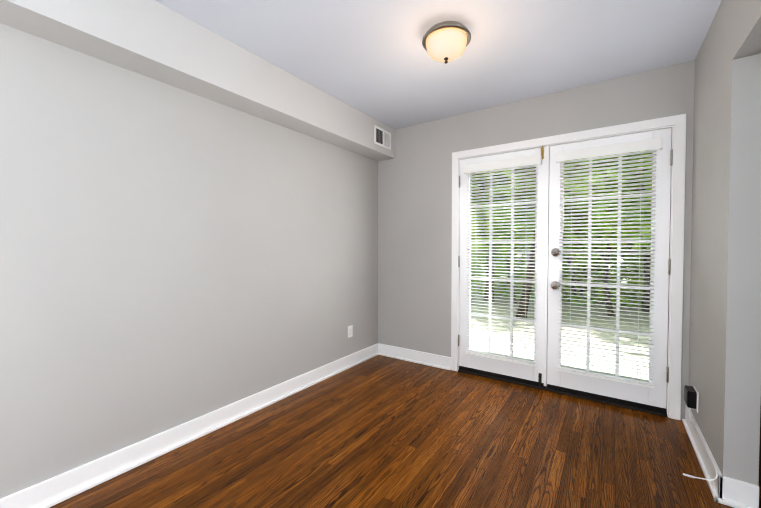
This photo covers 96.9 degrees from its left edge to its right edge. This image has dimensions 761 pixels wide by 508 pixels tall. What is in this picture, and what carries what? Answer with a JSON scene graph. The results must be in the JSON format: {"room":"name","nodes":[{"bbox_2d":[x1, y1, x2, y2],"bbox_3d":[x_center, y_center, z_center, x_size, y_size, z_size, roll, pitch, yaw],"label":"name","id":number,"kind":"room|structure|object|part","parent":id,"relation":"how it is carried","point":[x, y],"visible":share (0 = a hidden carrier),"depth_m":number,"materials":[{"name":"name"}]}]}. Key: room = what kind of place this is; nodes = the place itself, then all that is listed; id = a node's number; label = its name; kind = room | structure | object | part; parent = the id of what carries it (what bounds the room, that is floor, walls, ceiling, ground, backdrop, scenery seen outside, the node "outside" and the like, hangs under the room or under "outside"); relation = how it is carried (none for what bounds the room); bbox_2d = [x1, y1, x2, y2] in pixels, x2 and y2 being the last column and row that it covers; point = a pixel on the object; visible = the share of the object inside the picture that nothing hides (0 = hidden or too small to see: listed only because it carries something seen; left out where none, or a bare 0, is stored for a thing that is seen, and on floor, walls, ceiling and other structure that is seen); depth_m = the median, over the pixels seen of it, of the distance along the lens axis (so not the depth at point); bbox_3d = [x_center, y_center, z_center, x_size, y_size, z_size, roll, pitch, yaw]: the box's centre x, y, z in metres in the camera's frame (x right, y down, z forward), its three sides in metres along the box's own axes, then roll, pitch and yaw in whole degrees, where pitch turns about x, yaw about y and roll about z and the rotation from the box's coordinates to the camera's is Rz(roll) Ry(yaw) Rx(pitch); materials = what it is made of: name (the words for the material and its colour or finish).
{"room":"empty room","nodes":[
{"label":"empty room","id":0,"kind":"room"},
{"bbox_2d":[0,23,377,498],"bbox_3d":[-1.577,-0.061,1.602,0.115,2.454,5.609,1,2,34],"label":"wall","id":1,"kind":"structure","parent":0,"point":[171,256],"depth_m":1.90,"materials":[{"name":"paint"}]},
{"bbox_2d":[0,343,378,507],"bbox_3d":[-1.526,1.106,1.571,0.032,0.122,5.344,1,2,34],"label":"baseboard","id":2,"kind":"structure","parent":1,"relation":"attached to","point":[54,490],"depth_m":1.94,"materials":[{"name":"paint"}]},
{"bbox_2d":[348,325,352,337],"bbox_3d":[-0.302,0.775,3.372,0.008,0.115,0.070,1,2,34],"label":"outlet","id":3,"kind":"object","parent":1,"relation":"attached to","point":[350,331],"visible":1,"depth_m":3.37,"materials":[{"name":"plastic"}]},
{"bbox_2d":[0,0,393,160],"bbox_3d":[-1.450,-1.133,1.471,0.215,0.304,5.344,1,2,34],"label":"soffit","id":4,"kind":"structure","parent":0,"point":[153,39],"depth_m":1.90,"materials":[{"name":"paint"}]},
{"bbox_2d":[374,125,390,149],"bbox_3d":[0.026,-1.179,3.429,0.007,0.180,0.295,1,2,34],"label":"air vent","id":5,"kind":"object","parent":4,"relation":"in","point":[382,137],"visible":1,"depth_m":3.42,"materials":[{"name":"plastic"}]},
{"bbox_2d":[50,355,760,507],"bbox_3d":[0.419,1.246,0.263,4.952,0.100,5.609,1,2,34],"label":"floor","id":6,"kind":"structure","parent":0,"point":[379,431],"depth_m":1.94,"materials":[{"name":"brown wood"}]},
{"bbox_2d":[759,405,760,482],"bbox_3d":[2.233,0.231,1.838,0.426,1.860,0.616,1,2,34],"label":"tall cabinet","id":7,"kind":"object","parent":6,"relation":"on","point":[760,450],"depth_m":1.69,"materials":[{"name":"brown wood"}]},
{"bbox_2d":[155,0,721,129],"bbox_3d":[0.419,-1.317,0.207,4.952,0.120,5.609,1,2,34],"label":"ceiling","id":8,"kind":"structure","parent":0,"point":[373,59],"depth_m":2.08,"materials":[{"name":"paint"}]},
{"bbox_2d":[422,21,470,63],"bbox_3d":[0.385,-1.206,1.973,0.281,0.180,0.281,1,2,34],"label":"flush ceiling light","id":9,"kind":"object","parent":8,"relation":"attached to","point":[446,42],"visible":1,"depth_m":1.90,"materials":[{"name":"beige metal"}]},
{"bbox_2d":[378,60,694,419],"bbox_3d":[2.009,-0.079,2.454,4.837,2.454,0.150,1,2,34],"label":"wall","id":10,"kind":"structure","parent":0,"point":[414,234],"depth_m":3.31,"materials":[{"name":"paint"}]},
{"bbox_2d":[378,343,450,369],"bbox_3d":[0.330,1.064,3.519,0.861,0.122,0.032,1,2,34],"label":"baseboard","id":11,"kind":"structure","parent":10,"relation":"attached to","point":[428,359],"depth_m":3.49,"materials":[{"name":"paint"}]},
{"bbox_2d":[458,146,549,382],"bbox_3d":[1.077,0.101,3.027,0.776,2.005,0.067,1,2,34],"label":"french door","id":12,"kind":"structure","parent":10,"relation":"in","point":[518,370],"depth_m":3.00,"materials":[{"name":"paint"}]},
{"bbox_3d":[0.752,0.071,3.225,0.016,1.636,0.016,1,2,34],"label":"left french door hinges","id":13,"kind":"part","parent":12,"relation":"part of","materials":[{"name":"silver metal"}]},
{"bbox_2d":[464,155,541,366],"bbox_3d":[1.057,0.063,2.990,0.658,1.766,0.058,1,2,34],"label":"door blind","id":14,"kind":"object","parent":12,"relation":"attached to","point":[516,163],"visible":0.9,"depth_m":2.97,"materials":[{"name":"white plastic"}]},
{"bbox_2d":[459,366,546,386],"bbox_3d":[1.084,1.097,3.051,0.762,0.032,0.047,1,2,34],"label":"door sweep","id":15,"kind":"object","parent":12,"relation":"attached to","point":[502,376],"depth_m":3.02,"materials":[{"name":"black plastic"}]},
{"bbox_3d":[1.087,0.067,3.033,0.576,1.702,0.004,1,2,34],"label":"glass","id":16,"kind":"part","parent":12,"relation":"part of","materials":[{"name":"clear glass"}]},
{"bbox_2d":[538,373,541,385],"bbox_3d":[1.343,1.062,2.838,0.024,0.108,0.022,1,2,34],"label":"bolt","id":17,"kind":"object","parent":12,"relation":"attached to","point":[540,378],"visible":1,"depth_m":2.84,"materials":[{"name":"metal"}]},
{"bbox_2d":[544,146,548,385],"bbox_3d":[1.378,0.110,2.801,0.022,1.997,0.009,1,2,34],"label":"astragal","id":18,"kind":"object","parent":12,"relation":"attached to","point":[546,265],"depth_m":2.80,"materials":[{"name":"paint"}]},
{"bbox_2d":[458,369,666,416],"bbox_3d":[1.435,1.128,2.884,1.541,0.022,0.192,1,2,34],"label":"sill","id":19,"kind":"structure","parent":10,"relation":"attached to","point":[575,395],"depth_m":2.71,"materials":[{"name":"metal"}]},
{"bbox_2d":[451,114,686,419],"bbox_3d":[1.425,0.088,2.846,1.681,2.103,0.169,1,2,34],"label":"door frame","id":20,"kind":"structure","parent":10,"relation":"attached to","point":[677,123],"depth_m":2.36,"materials":[{"name":"paint"}]},
{"bbox_2d":[547,128,672,408],"bbox_3d":[1.720,0.114,2.590,0.776,1.997,0.062,1,2,34],"label":"french door","id":21,"kind":"structure","parent":10,"relation":"in","point":[656,396],"depth_m":2.52,"materials":[{"name":"paint"}]},
{"bbox_2d":[551,248,560,289],"bbox_3d":[1.418,0.123,2.737,0.072,0.345,0.071,1,2,34],"label":"door knob","id":22,"kind":"object","parent":21,"relation":"attached to","point":[555,252],"depth_m":2.74,"materials":[{"name":"silver metal"}]},
{"bbox_2d":[547,384,665,412],"bbox_3d":[1.718,1.106,2.617,0.762,0.032,0.047,1,2,34],"label":"door sweep","id":23,"kind":"object","parent":21,"relation":"attached to","point":[626,402],"depth_m":2.57,"materials":[{"name":"black plastic"}]},
{"bbox_3d":[1.721,0.077,2.598,0.576,1.702,0.004,1,2,34],"label":"glass","id":24,"kind":"part","parent":21,"relation":"part of","materials":[{"name":"clear glass"}]},
{"bbox_2d":[556,138,661,388],"bbox_3d":[1.692,0.073,2.555,0.658,1.766,0.058,1,2,34],"label":"door blind","id":25,"kind":"object","parent":21,"relation":"attached to","point":[642,147],"visible":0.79,"depth_m":2.54,"materials":[{"name":"white plastic"}]},
{"bbox_3d":[2.021,0.090,2.356,0.016,1.636,0.016,1,2,34],"label":"right french door hinges","id":26,"kind":"part","parent":21,"relation":"part of","materials":[{"name":"silver metal"}]},
{"bbox_2d":[688,0,760,485],"bbox_3d":[0.651,-0.027,0.055,0.115,2.454,5.344,1,2,34],"label":"wall","id":27,"kind":"structure","parent":0,"point":[725,339],"depth_m":1.58,"materials":[{"name":"paint"}]},
{"bbox_2d":[684,385,698,412],"bbox_3d":[1.945,0.900,2.111,0.049,0.124,0.135,1,2,34],"label":"adapter","id":28,"kind":"object","parent":27,"relation":"attached to","point":[691,396],"visible":1,"depth_m":2.08,"materials":[{"name":"plastic"}]},
{"bbox_2d":[689,408,717,480],"bbox_3d":[1.727,1.017,1.860,0.088,0.122,0.626,1,2,34],"label":"cord","id":29,"kind":"object","parent":28,"relation":"attached to","point":[715,478],"visible":1,"depth_m":1.74,"materials":[{"name":"plastic"}]},
{"bbox_2d":[682,405,758,507],"bbox_3d":[0.632,1.139,0.081,0.147,0.122,5.324,1,2,34],"label":"baseboard","id":30,"kind":"structure","parent":27,"relation":"attached to","point":[730,492],"depth_m":1.59,"materials":[{"name":"paint"}]},
{"label":"outside","id":31,"kind":"structure","parent":0,"visible":0},
{"bbox_2d":[471,259,649,357],"bbox_3d":[17.828,0.883,26.102,80.000,0.200,56.706,1,2,34],"label":"ground","id":32,"kind":"structure","parent":31,"point":[501,323],"depth_m":5.78,"materials":[{"name":"grey concrete"}]},
{"bbox_2d":[477,180,493,302],"bbox_3d":[2.312,-2.069,7.714,5.494,6.637,5.644,1,2,34],"label":"tree","id":33,"kind":"object","parent":32,"relation":"on","point":[488,266],"depth_m":8.12,"materials":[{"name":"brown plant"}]},
{"bbox_2d":[471,169,514,260],"bbox_3d":[1.359,-1.030,8.073,3.722,4.541,3.842,1,2,34],"label":"tree","id":34,"kind":"object","parent":32,"relation":"on","point":[483,216],"depth_m":7.52,"materials":[{"name":"green plant"}]},
{"bbox_2d":[471,168,583,303],"bbox_3d":[3.165,-0.833,8.131,3.857,4.138,3.739,1,2,34],"label":"tree","id":35,"kind":"object","parent":32,"relation":"on","point":[506,219],"depth_m":7.08,"materials":[{"name":"green plant"}]},
{"bbox_2d":[518,168,578,300],"bbox_3d":[4.789,-1.359,8.624,5.066,5.168,4.740,1,2,34],"label":"tree","id":36,"kind":"object","parent":32,"relation":"on","point":[573,290],"depth_m":8.39,"materials":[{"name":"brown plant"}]},
{"bbox_2d":[471,223,643,307],"bbox_3d":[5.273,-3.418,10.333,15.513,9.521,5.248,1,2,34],"label":"bushes","id":37,"kind":"object","parent":32,"relation":"on","point":[600,288],"depth_m":8.82,"materials":[{"name":"green plant"}]},
{"bbox_2d":[471,332,648,379],"bbox_3d":[1.854,1.222,3.667,4.200,0.100,1.570,1,2,34],"label":"patio slab","id":38,"kind":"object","parent":32,"relation":"on","point":[501,345],"depth_m":3.88,"materials":[{"name":"concrete"}]},
{"bbox_2d":[471,250,650,322],"bbox_3d":[3.992,0.569,6.421,15.456,1.325,0.053,1,2,34],"label":"chain-link fence","id":39,"kind":"object","parent":32,"relation":"on","point":[567,276],"depth_m":6.50,"materials":[{"name":"grey metal"}]},
{"bbox_2d":[487,152,650,318],"bbox_3d":[2.896,-2.089,6.044,5.086,6.749,4.687,1,2,34],"label":"tree","id":40,"kind":"object","parent":32,"relation":"on","point":[522,306],"depth_m":5.61,"materials":[{"name":"green plant"}]},
{"bbox_2d":[576,265,586,295],"bbox_3d":[5.969,-2.840,9.356,8.200,8.109,6.862,1,2,34],"label":"tree","id":41,"kind":"object","parent":32,"relation":"on","point":[580,294],"depth_m":9.32,"materials":[{"name":"green plant"}]},
{"bbox_2d":[514,154,651,317],"bbox_3d":[4.551,-0.640,6.635,3.697,3.818,3.925,1,2,34],"label":"tree","id":42,"kind":"object","parent":32,"relation":"on","point":[608,270],"depth_m":5.92,"materials":[{"name":"green plant"}]},
{"bbox_2d":[606,150,651,183],"bbox_3d":[5.203,-1.851,5.002,4.913,6.311,4.891,1,2,34],"label":"tree","id":43,"kind":"object","parent":32,"relation":"on","point":[629,167],"depth_m":5.10,"materials":[{"name":"green plant"}]},
{"bbox_2d":[641,239,650,311],"bbox_3d":[5.258,-3.064,7.252,6.761,8.640,6.510,1,2,34],"label":"tree","id":44,"kind":"object","parent":32,"relation":"on","point":[643,298],"depth_m":6.95,"materials":[{"name":"green plant"}]}
]}

